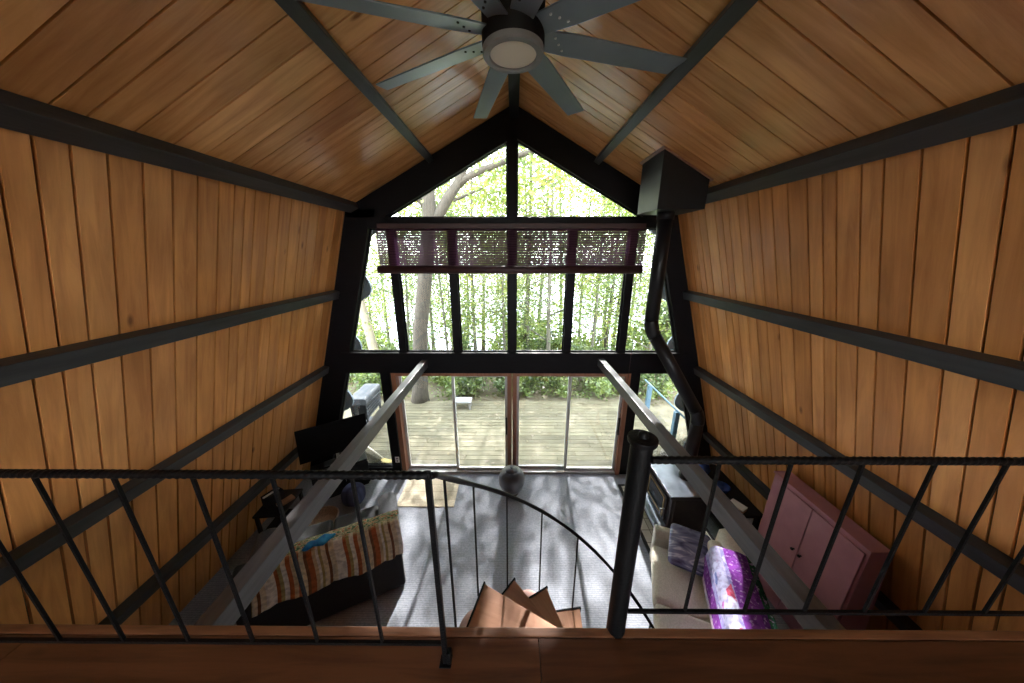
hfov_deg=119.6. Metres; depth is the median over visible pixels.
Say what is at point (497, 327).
leafy shrub
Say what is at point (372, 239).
young tree
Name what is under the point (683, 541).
pillow
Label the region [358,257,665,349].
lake
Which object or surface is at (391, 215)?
window
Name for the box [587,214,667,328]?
young tree
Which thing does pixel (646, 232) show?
young tree
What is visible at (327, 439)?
television
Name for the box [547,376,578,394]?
leafy shrub
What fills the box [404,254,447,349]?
young tree
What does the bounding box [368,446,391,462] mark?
broom
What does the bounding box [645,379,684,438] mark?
deck railing
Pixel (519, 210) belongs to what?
young tree
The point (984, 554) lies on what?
beam
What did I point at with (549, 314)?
young tree
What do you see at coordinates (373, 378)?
leafy shrub
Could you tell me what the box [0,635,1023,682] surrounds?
floor
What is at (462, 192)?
young tree
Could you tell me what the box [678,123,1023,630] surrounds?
wall
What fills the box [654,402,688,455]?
window
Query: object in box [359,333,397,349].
leafy shrub
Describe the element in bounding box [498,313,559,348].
leafy shrub
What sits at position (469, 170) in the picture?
young tree
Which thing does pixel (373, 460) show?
window
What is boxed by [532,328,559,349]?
leafy shrub
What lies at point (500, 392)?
leafy shrub
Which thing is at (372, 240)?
young tree
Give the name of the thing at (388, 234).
bamboo blind
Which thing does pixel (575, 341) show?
leafy shrub
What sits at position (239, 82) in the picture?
ceiling
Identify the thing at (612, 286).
young tree
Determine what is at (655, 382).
leafy shrub
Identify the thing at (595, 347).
leafy shrub
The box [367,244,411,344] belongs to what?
young tree
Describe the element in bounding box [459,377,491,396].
leafy shrub
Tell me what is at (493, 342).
leafy shrub
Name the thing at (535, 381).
leafy shrub
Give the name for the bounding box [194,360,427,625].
beam
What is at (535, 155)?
young tree
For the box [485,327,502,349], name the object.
leafy shrub
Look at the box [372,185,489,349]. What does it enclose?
young tree
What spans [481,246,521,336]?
young tree
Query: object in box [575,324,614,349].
leafy shrub
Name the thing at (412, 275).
young tree
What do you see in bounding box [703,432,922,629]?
beam
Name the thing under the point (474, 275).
young tree
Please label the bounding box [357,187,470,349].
young tree
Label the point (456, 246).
window
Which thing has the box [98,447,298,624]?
beam
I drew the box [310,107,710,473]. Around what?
window frame
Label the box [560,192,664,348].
young tree
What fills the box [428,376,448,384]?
leafy shrub
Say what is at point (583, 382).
leafy shrub
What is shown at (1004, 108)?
beam
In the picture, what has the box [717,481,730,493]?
glass bowl
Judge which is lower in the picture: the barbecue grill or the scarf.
the scarf
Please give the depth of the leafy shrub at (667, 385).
8.48 m
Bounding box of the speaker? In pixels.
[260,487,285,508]
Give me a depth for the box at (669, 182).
3.16 m
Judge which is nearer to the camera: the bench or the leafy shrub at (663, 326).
the bench
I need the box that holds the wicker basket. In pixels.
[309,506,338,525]
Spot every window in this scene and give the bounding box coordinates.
[335,373,391,465]
[351,229,398,350]
[388,143,506,216]
[397,246,453,351]
[456,246,507,351]
[516,246,567,351]
[517,141,639,216]
[570,246,627,351]
[625,228,676,351]
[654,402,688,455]
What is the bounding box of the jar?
[499,465,524,495]
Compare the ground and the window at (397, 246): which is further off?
the ground
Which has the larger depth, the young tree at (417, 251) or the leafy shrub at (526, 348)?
the young tree at (417, 251)
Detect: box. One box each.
[637,145,713,214]
[731,499,747,513]
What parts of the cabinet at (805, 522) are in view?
door, door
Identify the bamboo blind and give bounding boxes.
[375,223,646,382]
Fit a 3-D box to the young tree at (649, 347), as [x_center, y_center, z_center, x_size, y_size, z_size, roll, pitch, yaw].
[4.715,-2.560,8.649,4.799,8.684,4.716,-3,17,-11]
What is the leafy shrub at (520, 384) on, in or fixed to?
on the ground
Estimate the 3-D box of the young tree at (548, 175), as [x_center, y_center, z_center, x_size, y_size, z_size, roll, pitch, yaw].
[1.429,-4.920,15.216,8.357,13.349,6.632,0,17,1]
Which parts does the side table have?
leg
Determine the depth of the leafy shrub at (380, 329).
13.95 m
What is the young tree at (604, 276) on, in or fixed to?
on the ground
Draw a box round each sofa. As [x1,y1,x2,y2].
[232,492,405,625]
[650,524,745,628]
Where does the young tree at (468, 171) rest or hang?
on the ground
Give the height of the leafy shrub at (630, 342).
2.055 m
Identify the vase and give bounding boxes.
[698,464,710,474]
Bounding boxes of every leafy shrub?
[349,373,375,389]
[352,373,381,390]
[357,315,390,348]
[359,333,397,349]
[362,373,381,394]
[368,376,403,392]
[380,340,398,349]
[428,376,439,382]
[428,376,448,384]
[431,376,448,387]
[438,376,475,396]
[441,315,481,348]
[454,377,471,395]
[455,377,485,396]
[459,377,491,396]
[462,337,473,349]
[484,336,520,349]
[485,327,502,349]
[487,342,506,349]
[487,376,525,395]
[493,377,504,394]
[495,324,521,347]
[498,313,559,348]
[499,376,536,392]
[517,340,531,349]
[517,341,537,349]
[519,376,552,393]
[519,377,542,396]
[526,376,547,393]
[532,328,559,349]
[537,319,574,349]
[547,376,560,390]
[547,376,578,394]
[548,376,577,398]
[551,326,594,349]
[557,336,580,348]
[562,376,585,386]
[571,342,592,349]
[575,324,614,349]
[576,377,599,391]
[578,377,601,388]
[579,377,606,384]
[585,377,615,399]
[589,342,615,349]
[611,315,647,348]
[626,341,644,349]
[627,310,671,349]
[637,301,670,342]
[638,374,654,392]
[639,339,652,349]
[648,374,672,395]
[651,374,676,398]
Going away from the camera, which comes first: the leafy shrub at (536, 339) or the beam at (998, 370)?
the beam at (998, 370)
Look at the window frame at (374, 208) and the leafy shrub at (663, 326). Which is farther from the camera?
the leafy shrub at (663, 326)
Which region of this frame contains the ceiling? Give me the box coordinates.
[0,0,1023,201]
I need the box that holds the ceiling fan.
[297,0,686,117]
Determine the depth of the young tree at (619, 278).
10.08 m
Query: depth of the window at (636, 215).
4.24 m
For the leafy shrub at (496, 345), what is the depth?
12.69 m
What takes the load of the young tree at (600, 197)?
on the ground
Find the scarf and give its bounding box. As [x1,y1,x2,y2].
[302,533,335,550]
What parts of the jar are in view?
lid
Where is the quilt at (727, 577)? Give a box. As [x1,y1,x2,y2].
[702,546,777,628]
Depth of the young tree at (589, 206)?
12.79 m
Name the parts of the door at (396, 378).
fixed panel, sill, sliding panel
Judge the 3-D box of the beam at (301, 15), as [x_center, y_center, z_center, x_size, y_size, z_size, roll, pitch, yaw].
[-1.141,-1.264,-0.046,0.106,0.102,8.580,0,17,0]
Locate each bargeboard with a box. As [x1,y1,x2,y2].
[344,146,505,410]
[518,144,683,411]
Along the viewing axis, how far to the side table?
4.12 m
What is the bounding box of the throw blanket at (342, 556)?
[251,509,403,617]
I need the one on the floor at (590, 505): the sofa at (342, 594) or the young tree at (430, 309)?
the sofa at (342, 594)
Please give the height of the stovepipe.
3.590 m
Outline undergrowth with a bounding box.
[348,347,675,404]
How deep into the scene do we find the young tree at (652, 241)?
16.72 m
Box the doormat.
[397,478,458,506]
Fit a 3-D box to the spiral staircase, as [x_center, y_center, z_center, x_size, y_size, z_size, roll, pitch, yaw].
[0.472,1.827,1.800,1.504,3.331,0.931,0,17,0]
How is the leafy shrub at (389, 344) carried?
on the ground
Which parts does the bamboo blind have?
cord, slat panel, pull cord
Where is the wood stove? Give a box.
[644,464,706,531]
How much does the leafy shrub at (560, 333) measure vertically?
1.842 m
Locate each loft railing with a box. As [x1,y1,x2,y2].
[0,469,452,668]
[627,455,1023,615]
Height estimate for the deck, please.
0.035 m
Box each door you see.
[391,373,511,473]
[512,373,630,474]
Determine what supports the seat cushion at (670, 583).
on the sofa at (670, 583)
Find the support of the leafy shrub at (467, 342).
on the ground
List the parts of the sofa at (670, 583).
arm, backrest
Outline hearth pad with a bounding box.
[618,484,714,555]
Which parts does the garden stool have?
seat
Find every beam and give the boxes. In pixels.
[0,89,358,212]
[0,290,339,387]
[0,366,328,585]
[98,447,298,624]
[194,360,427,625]
[274,0,433,162]
[508,73,519,117]
[594,0,757,164]
[597,358,845,629]
[683,290,1023,391]
[694,366,1023,594]
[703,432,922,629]
[706,83,1023,203]
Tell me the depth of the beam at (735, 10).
1.92 m
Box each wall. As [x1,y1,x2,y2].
[0,128,344,624]
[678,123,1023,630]
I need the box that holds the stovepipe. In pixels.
[644,211,704,480]
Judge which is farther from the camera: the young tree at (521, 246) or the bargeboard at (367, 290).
the young tree at (521, 246)
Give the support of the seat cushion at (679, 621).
on the sofa at (670, 583)
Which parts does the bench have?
leg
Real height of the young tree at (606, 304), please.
13.191 m
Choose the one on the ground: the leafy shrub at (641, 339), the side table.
the leafy shrub at (641, 339)
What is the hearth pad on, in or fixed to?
on the floor at (590, 505)
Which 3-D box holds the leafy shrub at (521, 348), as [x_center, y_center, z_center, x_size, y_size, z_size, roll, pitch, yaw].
[0.500,0.358,11.989,0.956,0.771,0.981,-8,18,-26]
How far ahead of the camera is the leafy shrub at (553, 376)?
8.99 m
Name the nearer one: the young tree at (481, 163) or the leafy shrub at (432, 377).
the leafy shrub at (432, 377)
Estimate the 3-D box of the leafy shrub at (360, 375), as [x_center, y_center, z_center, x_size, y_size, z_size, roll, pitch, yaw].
[-3.900,1.227,8.785,1.209,0.950,1.178,6,18,20]
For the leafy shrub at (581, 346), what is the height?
1.242 m
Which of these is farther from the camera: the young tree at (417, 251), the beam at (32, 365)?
the young tree at (417, 251)
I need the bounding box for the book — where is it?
[276,494,294,505]
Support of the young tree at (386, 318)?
on the ground
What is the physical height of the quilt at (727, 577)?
0.525 m
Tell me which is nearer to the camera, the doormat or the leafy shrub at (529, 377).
the doormat
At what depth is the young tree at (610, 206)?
18.32 m
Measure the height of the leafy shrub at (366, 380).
1.198 m
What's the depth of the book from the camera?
4.21 m
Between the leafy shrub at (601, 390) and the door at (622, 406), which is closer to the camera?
the door at (622, 406)
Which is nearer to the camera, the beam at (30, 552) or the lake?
the beam at (30, 552)
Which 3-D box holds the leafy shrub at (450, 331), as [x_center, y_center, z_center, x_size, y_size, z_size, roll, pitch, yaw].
[-2.203,-0.182,14.277,1.999,2.320,2.011,-13,21,-37]
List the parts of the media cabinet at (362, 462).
door, door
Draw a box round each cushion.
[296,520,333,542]
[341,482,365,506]
[651,546,709,622]
[653,604,711,628]
[707,540,722,549]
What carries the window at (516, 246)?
in the window frame at (374, 208)
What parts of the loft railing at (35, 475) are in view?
rail, rail, post, foot plate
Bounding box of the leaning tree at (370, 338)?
[359,300,378,349]
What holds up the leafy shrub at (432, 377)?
on the ground
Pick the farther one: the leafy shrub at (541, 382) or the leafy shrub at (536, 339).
the leafy shrub at (536, 339)
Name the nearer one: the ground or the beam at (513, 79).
the beam at (513, 79)
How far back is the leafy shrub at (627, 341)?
10.90 m
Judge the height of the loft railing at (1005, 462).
0.768 m
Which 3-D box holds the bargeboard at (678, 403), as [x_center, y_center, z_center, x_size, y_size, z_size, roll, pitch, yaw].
[1.945,-0.457,5.382,3.970,6.051,0.040,0,17,0]
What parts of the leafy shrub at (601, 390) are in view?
stem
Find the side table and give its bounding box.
[252,488,302,532]
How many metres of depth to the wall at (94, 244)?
2.30 m
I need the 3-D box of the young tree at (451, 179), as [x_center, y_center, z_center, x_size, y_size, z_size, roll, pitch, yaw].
[-3.836,-4.774,18.736,6.830,13.749,8.607,9,19,29]
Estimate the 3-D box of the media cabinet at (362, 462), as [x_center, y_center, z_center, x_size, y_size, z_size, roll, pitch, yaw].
[-2.915,2.302,5.110,0.820,0.535,0.325,-11,20,-33]
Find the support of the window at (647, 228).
in the window frame at (374, 208)
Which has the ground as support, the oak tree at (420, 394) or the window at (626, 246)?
the oak tree at (420, 394)
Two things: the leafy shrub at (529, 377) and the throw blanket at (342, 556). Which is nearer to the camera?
the throw blanket at (342, 556)
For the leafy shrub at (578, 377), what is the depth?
9.23 m
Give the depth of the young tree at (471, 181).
9.92 m
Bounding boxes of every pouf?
[459,609,472,626]
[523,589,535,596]
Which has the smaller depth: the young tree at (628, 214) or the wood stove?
the wood stove
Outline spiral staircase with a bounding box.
[431,429,658,638]
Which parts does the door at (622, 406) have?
fixed panel, sill, glass, sliding panel, handle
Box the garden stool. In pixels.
[456,397,471,409]
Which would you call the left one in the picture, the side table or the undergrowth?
the side table
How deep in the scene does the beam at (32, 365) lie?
2.09 m
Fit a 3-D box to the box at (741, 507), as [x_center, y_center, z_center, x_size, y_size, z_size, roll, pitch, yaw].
[3.098,2.265,4.098,0.124,0.062,0.184,-9,19,-27]
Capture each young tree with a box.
[356,236,414,349]
[356,239,394,338]
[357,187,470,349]
[357,203,418,340]
[359,215,414,339]
[367,240,393,309]
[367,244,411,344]
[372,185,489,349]
[376,184,501,349]
[379,246,416,348]
[382,275,439,348]
[404,179,487,333]
[404,251,448,349]
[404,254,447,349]
[405,171,524,333]
[407,151,544,349]
[428,251,488,349]
[431,170,501,345]
[432,153,551,349]
[438,147,620,344]
[448,151,576,349]
[449,275,489,349]
[464,251,506,337]
[465,147,632,349]
[466,147,588,349]
[467,163,544,340]
[477,154,604,334]
[477,210,546,344]
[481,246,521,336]
[488,278,543,346]
[505,155,609,349]
[505,274,558,331]
[525,177,664,349]
[534,180,650,344]
[554,183,653,349]
[556,197,654,329]
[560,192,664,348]
[563,246,616,341]
[574,185,652,349]
[574,276,615,347]
[583,206,663,333]
[583,211,670,349]
[585,232,664,330]
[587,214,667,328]
[631,241,664,342]
[631,261,668,316]
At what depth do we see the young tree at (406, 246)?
17.39 m
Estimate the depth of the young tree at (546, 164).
10.86 m
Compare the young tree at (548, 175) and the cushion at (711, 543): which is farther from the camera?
the young tree at (548, 175)
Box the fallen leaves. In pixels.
[348,376,673,463]
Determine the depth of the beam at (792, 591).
1.94 m
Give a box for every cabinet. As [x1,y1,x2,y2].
[310,451,370,498]
[758,471,889,629]
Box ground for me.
[343,374,686,437]
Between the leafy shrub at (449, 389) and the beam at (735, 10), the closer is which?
the beam at (735, 10)
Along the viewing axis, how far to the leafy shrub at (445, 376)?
9.27 m
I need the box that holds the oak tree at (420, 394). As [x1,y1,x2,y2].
[400,145,620,403]
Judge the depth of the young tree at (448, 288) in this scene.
15.11 m
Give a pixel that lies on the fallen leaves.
(355, 376)
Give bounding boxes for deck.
[366,401,680,466]
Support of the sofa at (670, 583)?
on the floor at (590, 505)
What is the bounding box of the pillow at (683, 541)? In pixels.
[668,523,710,576]
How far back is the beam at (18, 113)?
1.76 m
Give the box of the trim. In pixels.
[0,624,1023,641]
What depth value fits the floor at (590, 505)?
4.05 m
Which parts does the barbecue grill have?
lid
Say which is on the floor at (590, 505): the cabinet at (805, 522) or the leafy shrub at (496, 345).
the cabinet at (805, 522)
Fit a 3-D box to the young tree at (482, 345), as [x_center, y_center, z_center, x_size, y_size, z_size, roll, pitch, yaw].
[-1.842,-5.232,16.631,7.103,14.296,8.950,-14,22,-40]
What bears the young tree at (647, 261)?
on the ground
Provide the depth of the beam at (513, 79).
3.34 m
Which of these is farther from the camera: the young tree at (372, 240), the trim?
the young tree at (372, 240)
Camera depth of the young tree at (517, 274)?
20.51 m
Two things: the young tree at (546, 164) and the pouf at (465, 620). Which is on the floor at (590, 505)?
the pouf at (465, 620)
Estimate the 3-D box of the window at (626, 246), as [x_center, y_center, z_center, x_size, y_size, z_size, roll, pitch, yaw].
[1.339,-0.747,4.656,0.780,1.909,0.026,0,17,0]
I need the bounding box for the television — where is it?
[294,413,366,468]
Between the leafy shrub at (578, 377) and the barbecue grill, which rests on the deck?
the barbecue grill
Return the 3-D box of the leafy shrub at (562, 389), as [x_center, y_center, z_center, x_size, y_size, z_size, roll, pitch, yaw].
[1.512,1.279,8.801,0.990,0.928,1.295,1,17,2]
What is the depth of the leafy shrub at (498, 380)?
8.54 m
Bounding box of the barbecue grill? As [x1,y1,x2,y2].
[350,384,381,422]
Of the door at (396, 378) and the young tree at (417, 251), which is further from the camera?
the young tree at (417, 251)
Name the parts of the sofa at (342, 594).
arm, backrest, arm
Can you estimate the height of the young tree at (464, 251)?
10.713 m
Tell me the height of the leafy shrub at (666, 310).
2.998 m
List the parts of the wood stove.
door molding, door glass, door, hot plate, plate, panel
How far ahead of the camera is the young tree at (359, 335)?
10.13 m
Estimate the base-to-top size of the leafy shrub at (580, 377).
1.003 m
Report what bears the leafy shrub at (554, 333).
on the ground
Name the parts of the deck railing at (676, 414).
post, rail, post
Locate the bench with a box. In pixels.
[708,464,762,530]
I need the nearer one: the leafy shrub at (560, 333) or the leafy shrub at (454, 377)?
the leafy shrub at (454, 377)
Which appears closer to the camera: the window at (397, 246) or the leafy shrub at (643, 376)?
the window at (397, 246)
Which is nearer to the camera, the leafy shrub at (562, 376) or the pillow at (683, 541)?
the pillow at (683, 541)
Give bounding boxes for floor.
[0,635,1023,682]
[169,473,789,628]
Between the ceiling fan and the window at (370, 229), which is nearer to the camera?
the ceiling fan
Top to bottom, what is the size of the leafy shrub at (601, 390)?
0.958 m
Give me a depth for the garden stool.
7.96 m
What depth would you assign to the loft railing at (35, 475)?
1.05 m
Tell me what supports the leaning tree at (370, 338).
on the ground
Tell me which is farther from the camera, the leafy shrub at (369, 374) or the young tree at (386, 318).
the young tree at (386, 318)
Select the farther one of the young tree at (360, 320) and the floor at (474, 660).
the young tree at (360, 320)
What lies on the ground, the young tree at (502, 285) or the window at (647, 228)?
the young tree at (502, 285)
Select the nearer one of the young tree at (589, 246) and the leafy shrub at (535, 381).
the leafy shrub at (535, 381)

